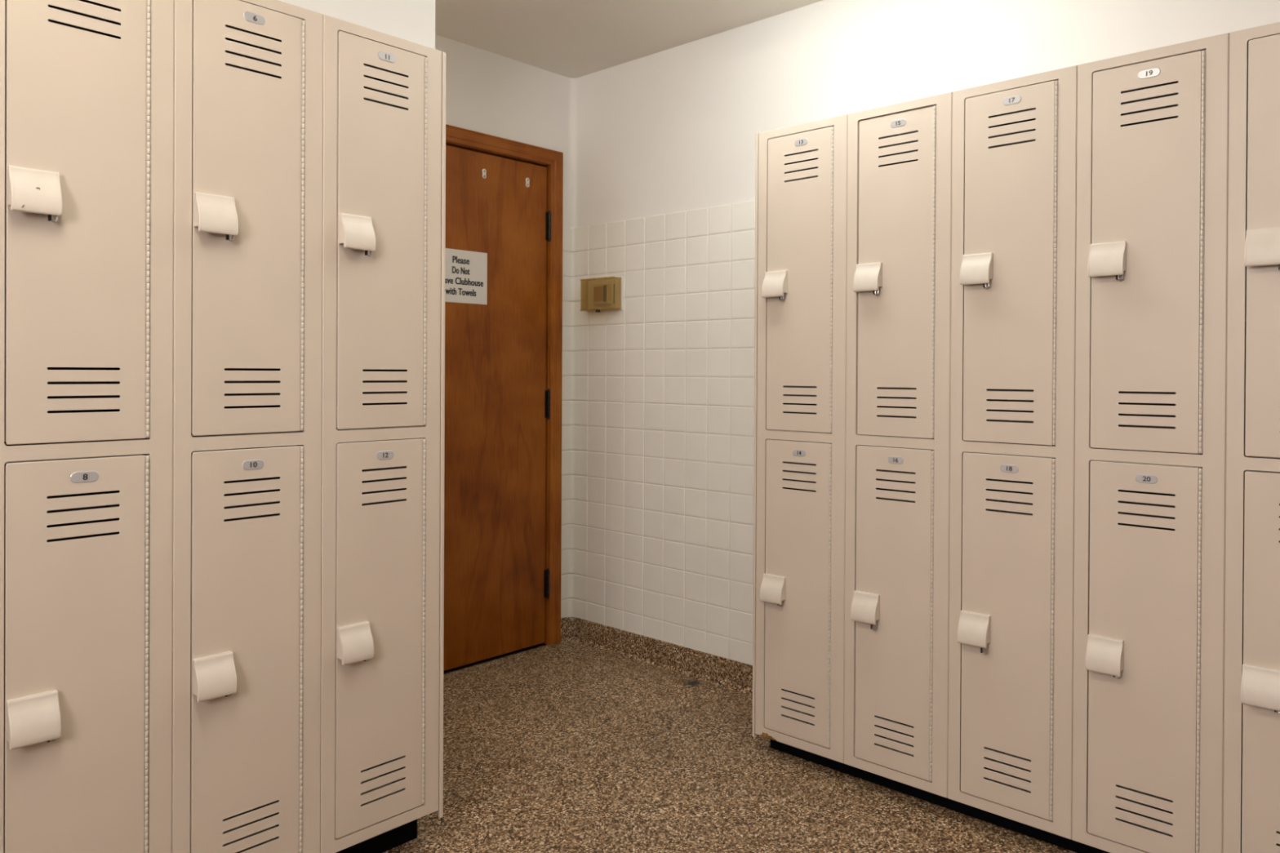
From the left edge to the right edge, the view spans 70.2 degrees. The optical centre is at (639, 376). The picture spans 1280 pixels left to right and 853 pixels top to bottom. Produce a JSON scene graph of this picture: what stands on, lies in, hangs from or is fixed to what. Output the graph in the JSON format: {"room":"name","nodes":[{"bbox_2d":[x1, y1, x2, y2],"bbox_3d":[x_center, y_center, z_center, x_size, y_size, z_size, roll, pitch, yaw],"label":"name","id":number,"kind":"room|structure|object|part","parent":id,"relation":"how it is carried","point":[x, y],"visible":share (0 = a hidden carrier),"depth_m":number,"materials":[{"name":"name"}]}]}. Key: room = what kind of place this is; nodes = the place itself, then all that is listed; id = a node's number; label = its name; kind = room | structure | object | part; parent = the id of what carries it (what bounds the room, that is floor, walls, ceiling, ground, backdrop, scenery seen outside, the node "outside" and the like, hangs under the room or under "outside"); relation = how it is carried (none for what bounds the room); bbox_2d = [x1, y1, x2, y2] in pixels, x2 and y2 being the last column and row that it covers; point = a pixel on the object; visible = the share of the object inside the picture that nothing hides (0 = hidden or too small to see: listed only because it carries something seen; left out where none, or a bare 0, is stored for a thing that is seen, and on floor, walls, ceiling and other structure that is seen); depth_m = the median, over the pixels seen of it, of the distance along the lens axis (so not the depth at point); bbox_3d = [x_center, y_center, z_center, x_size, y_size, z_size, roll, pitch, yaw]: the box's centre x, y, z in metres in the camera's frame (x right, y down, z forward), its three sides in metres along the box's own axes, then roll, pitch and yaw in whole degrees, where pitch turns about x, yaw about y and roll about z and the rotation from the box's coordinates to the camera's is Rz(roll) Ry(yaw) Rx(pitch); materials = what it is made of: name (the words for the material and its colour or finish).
{"room":"locker room","nodes":[
{"label":"locker room","id":0,"kind":"room"},
{"bbox_2d":[278,0,435,48],"bbox_3d":[-1.626,-0.072,1.636,0.120,2.420,2.884,1,0,43],"label":"wall","id":1,"kind":"structure","parent":0,"point":[411,20],"depth_m":2.53,"materials":[{"name":"white paint"}]},
{"bbox_2d":[435,34,577,227],"bbox_3d":[-1.661,-0.077,2.536,0.145,2.421,4.154,1,0,43],"label":"wall","id":2,"kind":"structure","parent":0,"point":[489,93],"depth_m":3.71,"materials":[{"name":"white paint"}]},
{"bbox_2d":[443,124,563,674],"bbox_3d":[-0.734,0.091,3.534,0.127,2.086,1.050,1,0,43],"label":"door","id":3,"kind":"structure","parent":2,"relation":"in","point":[504,355],"depth_m":3.67,"materials":[{"name":"brown wood"}]},
{"bbox_2d":[444,248,487,304],"bbox_3d":[-0.691,-0.386,3.511,0.003,0.204,0.252,1,0,43],"label":"sign","id":4,"kind":"object","parent":3,"relation":"attached to","point":[465,271],"visible":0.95,"depth_m":3.53,"materials":[{"name":"plastic"}]},
{"bbox_2d":[481,168,486,178],"bbox_3d":[-0.614,-0.799,3.589,0.004,0.039,0.020,1,0,43],"label":"mounting plate","id":5,"kind":"object","parent":3,"relation":"attached to","point":[483,170],"visible":1,"depth_m":3.59,"materials":[{"name":"silver plastic"}]},
{"bbox_2d":[525,177,529,186],"bbox_3d":[-0.463,-0.799,3.752,0.004,0.039,0.020,1,0,43],"label":"mounting plate","id":6,"kind":"object","parent":3,"relation":"attached to","point":[526,179],"visible":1,"depth_m":3.75,"materials":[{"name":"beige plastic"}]},
{"bbox_3d":[-0.357,0.091,3.858,0.017,2.086,0.060,1,0,43],"label":"casing leg","id":7,"kind":"part","parent":3,"relation":"part of","materials":[{"name":"brown wood"}]},
{"bbox_2d":[435,0,823,78],"bbox_3d":[-0.051,-1.311,0.972,4.616,0.080,4.254,1,0,43],"label":"ceiling","id":8,"kind":"structure","parent":0,"point":[568,38],"depth_m":3.32,"materials":[{"name":"paint"}]},
{"bbox_2d":[382,641,1076,852],"bbox_3d":[-0.064,1.189,0.983,4.616,0.080,4.254,1,0,43],"label":"floor","id":9,"kind":"structure","parent":0,"point":[568,747],"depth_m":2.55,"materials":[{"name":"brown stone"}]},
{"bbox_2d":[0,0,173,852],"bbox_3d":[-1.128,0.131,1.755,0.416,1.829,0.304,1,0,43],"label":"locker","id":10,"kind":"object","parent":9,"relation":"on","point":[86,86],"visible":1,"depth_m":1.64,"materials":[{"name":"metal"}]},
{"bbox_3d":[-1.012,0.583,1.636,0.017,0.870,0.220,1,0,43],"label":"door","id":11,"kind":"part","parent":10,"relation":"part of","materials":[{"name":"metal"}]},
{"bbox_3d":[-1.007,-0.320,1.633,0.017,0.873,0.220,1,0,43],"label":"door","id":12,"kind":"part","parent":10,"relation":"part of","materials":[{"name":"metal"}]},
{"bbox_3d":[-0.997,0.180,1.634,0.002,0.020,0.045,1,0,43],"label":"number plate","id":13,"kind":"part","parent":10,"relation":"part of","materials":[{"name":"silver metal"}]},
{"bbox_2d":[171,0,323,852],"bbox_3d":[-0.921,0.131,1.979,0.415,1.829,0.304,1,0,43],"label":"locker","id":14,"kind":"object","parent":9,"relation":"on","point":[248,74],"visible":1,"depth_m":1.85,"materials":[{"name":"metal"}]},
{"bbox_3d":[-0.804,0.582,1.860,0.017,0.870,0.220,1,0,43],"label":"door","id":15,"kind":"part","parent":14,"relation":"part of","materials":[{"name":"metal"}]},
{"bbox_3d":[-0.800,-0.321,1.856,0.017,0.873,0.220,1,0,43],"label":"door","id":16,"kind":"part","parent":14,"relation":"part of","materials":[{"name":"metal"}]},
{"bbox_3d":[-0.789,0.180,1.858,0.002,0.020,0.045,1,0,43],"label":"number plate","id":17,"kind":"part","parent":14,"relation":"part of","materials":[{"name":"silver metal"}]},
{"bbox_3d":[-0.785,-0.729,1.854,0.002,0.020,0.045,1,0,43],"label":"number plate","id":18,"kind":"part","parent":14,"relation":"part of","materials":[{"name":"silver metal"}]},
{"bbox_2d":[335,818,417,852],"bbox_3d":[-1.069,1.093,1.905,0.292,0.095,1.214,1,0,43],"label":"plinth","id":19,"kind":"object","parent":9,"relation":"on","point":[390,839],"visible":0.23,"depth_m":2.19,"materials":[{"name":"black plastic"}]},
{"bbox_2d":[320,14,441,852],"bbox_3d":[-0.714,0.131,2.202,0.415,1.829,0.304,1,0,43],"label":"locker","id":20,"kind":"object","parent":9,"relation":"on","point":[382,100],"visible":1,"depth_m":2.07,"materials":[{"name":"metal"}]},
{"bbox_3d":[-0.597,0.582,2.083,0.017,0.870,0.220,1,0,43],"label":"door","id":21,"kind":"part","parent":20,"relation":"part of","materials":[{"name":"metal"}]},
{"bbox_3d":[-0.592,-0.320,2.079,0.017,0.873,0.220,1,0,43],"label":"door","id":22,"kind":"part","parent":20,"relation":"part of","materials":[{"name":"metal"}]},
{"bbox_3d":[-0.582,0.180,2.081,0.002,0.020,0.045,1,0,43],"label":"number plate","id":23,"kind":"part","parent":20,"relation":"part of","materials":[{"name":"silver metal"}]},
{"bbox_3d":[-0.577,-0.729,2.077,0.002,0.020,0.045,1,0,43],"label":"number plate","id":24,"kind":"part","parent":20,"relation":"part of","materials":[{"name":"silver metal"}]},
{"bbox_2d":[434,52,445,817],"bbox_3d":[-0.617,0.142,2.328,0.387,1.846,0.010,1,0,43],"label":"end panel","id":25,"kind":"object","parent":20,"relation":"attached to","point":[440,811],"visible":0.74,"depth_m":2.19,"materials":[{"name":"metal"}]},
{"bbox_2d":[755,114,847,763],"bbox_3d":[0.587,0.176,2.796,0.304,1.829,0.415,1,0,43],"label":"locker","id":26,"kind":"object","parent":9,"relation":"on","point":[802,168],"visible":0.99,"depth_m":2.66,"materials":[{"name":"metal"}]},
{"bbox_2d":[751,133,758,737],"bbox_3d":[0.481,0.180,2.914,0.008,1.837,0.387,1,0,43],"label":"end panel","id":27,"kind":"object","parent":26,"relation":"attached to","point":[753,734],"visible":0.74,"depth_m":2.77,"materials":[{"name":"metal"}]},
{"bbox_3d":[0.464,0.626,2.679,0.220,0.870,0.017,1,0,43],"label":"door","id":28,"kind":"part","parent":26,"relation":"part of","materials":[{"name":"metal"}]},
{"bbox_3d":[0.466,0.224,2.665,0.045,0.020,0.002,1,0,43],"label":"number plate","id":29,"kind":"part","parent":26,"relation":"part of","materials":[{"name":"silver metal"}]},
{"bbox_3d":[0.468,-0.276,2.675,0.220,0.873,0.017,1,0,43],"label":"door","id":30,"kind":"part","parent":26,"relation":"part of","materials":[{"name":"metal"}]},
{"bbox_3d":[0.470,-0.685,2.660,0.045,0.020,0.002,1,0,43],"label":"number plate","id":31,"kind":"part","parent":26,"relation":"part of","materials":[{"name":"silver metal"}]},
{"bbox_2d":[844,92,952,798],"bbox_3d":[0.810,0.178,2.589,0.304,1.829,0.415,1,0,43],"label":"locker","id":32,"kind":"object","parent":9,"relation":"on","point":[899,243],"visible":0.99,"depth_m":2.45,"materials":[{"name":"metal"}]},
{"bbox_3d":[0.687,0.628,2.471,0.220,0.870,0.017,1,0,43],"label":"door","id":33,"kind":"part","parent":32,"relation":"part of","materials":[{"name":"metal"}]},
{"bbox_3d":[0.694,-0.274,2.470,0.220,0.873,0.017,1,0,43],"label":"door","id":34,"kind":"part","parent":32,"relation":"part of","materials":[{"name":"metal"}]},
{"bbox_3d":[0.689,0.226,2.457,0.045,0.020,0.002,1,0,43],"label":"number plate","id":35,"kind":"part","parent":32,"relation":"part of","materials":[{"name":"silver metal"}]},
{"bbox_3d":[0.696,-0.683,2.455,0.045,0.020,0.002,1,0,43],"label":"number plate","id":36,"kind":"part","parent":32,"relation":"part of","materials":[{"name":"silver metal"}]},
{"bbox_2d":[769,738,1110,852],"bbox_3d":[1.060,1.122,2.407,1.507,0.054,0.320,1,0,43],"label":"plinth","id":37,"kind":"object","parent":9,"relation":"on","point":[1030,831],"visible":0.24,"depth_m":2.43,"materials":[{"name":"black plastic"}]},
{"bbox_2d":[947,65,1077,839],"bbox_3d":[1.033,0.180,2.381,0.304,1.829,0.416,1,0,43],"label":"locker","id":38,"kind":"object","parent":9,"relation":"on","point":[1013,251],"visible":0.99,"depth_m":2.25,"materials":[{"name":"metal"}]},
{"bbox_3d":[0.910,0.630,2.264,0.220,0.870,0.017,1,0,43],"label":"door","id":39,"kind":"part","parent":38,"relation":"part of","materials":[{"name":"metal"}]},
{"bbox_3d":[0.912,0.228,2.250,0.045,0.020,0.002,1,0,43],"label":"number plate","id":40,"kind":"part","parent":38,"relation":"part of","materials":[{"name":"silver metal"}]},
{"bbox_3d":[0.914,-0.272,2.259,0.220,0.873,0.017,1,0,43],"label":"door","id":41,"kind":"part","parent":38,"relation":"part of","materials":[{"name":"metal"}]},
{"bbox_3d":[0.916,-0.681,2.245,0.045,0.020,0.002,1,0,43],"label":"number plate","id":42,"kind":"part","parent":38,"relation":"part of","materials":[{"name":"silver metal"}]},
{"bbox_2d":[1071,32,1229,852],"bbox_3d":[1.257,0.182,2.174,0.304,1.829,0.415,1,0,43],"label":"locker","id":43,"kind":"object","parent":9,"relation":"on","point":[1153,125],"visible":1,"depth_m":2.04,"materials":[{"name":"metal"}]},
{"bbox_3d":[1.133,0.632,2.057,0.220,0.870,0.017,1,0,43],"label":"door","id":44,"kind":"part","parent":43,"relation":"part of","materials":[{"name":"metal"}]},
{"bbox_3d":[1.138,-0.270,2.053,0.220,0.873,0.017,1,0,43],"label":"door","id":45,"kind":"part","parent":43,"relation":"part of","materials":[{"name":"metal"}]},
{"bbox_3d":[1.135,0.230,2.042,0.045,0.020,0.002,1,0,43],"label":"number plate","id":46,"kind":"part","parent":43,"relation":"part of","materials":[{"name":"silver metal"}]},
{"bbox_3d":[1.140,-0.678,2.038,0.045,0.020,0.002,1,0,43],"label":"number plate","id":47,"kind":"part","parent":43,"relation":"part of","materials":[{"name":"silver metal"}]},
{"bbox_2d":[1222,22,1279,852],"bbox_3d":[1.480,0.184,1.966,0.304,1.829,0.416,1,0,43],"label":"locker","id":48,"kind":"object","parent":9,"relation":"on","point":[1251,686],"visible":1,"depth_m":1.91,"materials":[{"name":"metal"}]},
{"bbox_3d":[1.356,0.635,1.849,0.220,0.870,0.017,1,0,43],"label":"door","id":49,"kind":"part","parent":48,"relation":"part of","materials":[{"name":"metal"}]},
{"bbox_3d":[1.361,-0.268,1.845,0.220,0.873,0.017,1,0,43],"label":"door","id":50,"kind":"part","parent":48,"relation":"part of","materials":[{"name":"metal"}]},
{"bbox_2d":[560,0,1279,665],"bbox_3d":[1.331,-0.060,2.461,4.402,2.420,0.190,1,0,43],"label":"wall","id":51,"kind":"structure","parent":0,"point":[658,390],"depth_m":3.46,"materials":[{"name":"white tile"}]},
{"bbox_2d":[586,276,623,312],"bbox_3d":[-0.162,-0.337,3.781,0.210,0.146,0.051,1,0,43],"label":"guard","id":52,"kind":"object","parent":51,"relation":"attached to","point":[606,294],"visible":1,"depth_m":3.77,"materials":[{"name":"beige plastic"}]},
{"bbox_2d":[560,617,752,695],"bbox_3d":[0.371,1.092,3.272,1.896,0.098,0.069,1,0,43],"label":"baseboard","id":53,"kind":"structure","parent":51,"relation":"attached to","point":[731,674],"depth_m":3.57,"materials":[{"name":"brown stone"}]}
]}

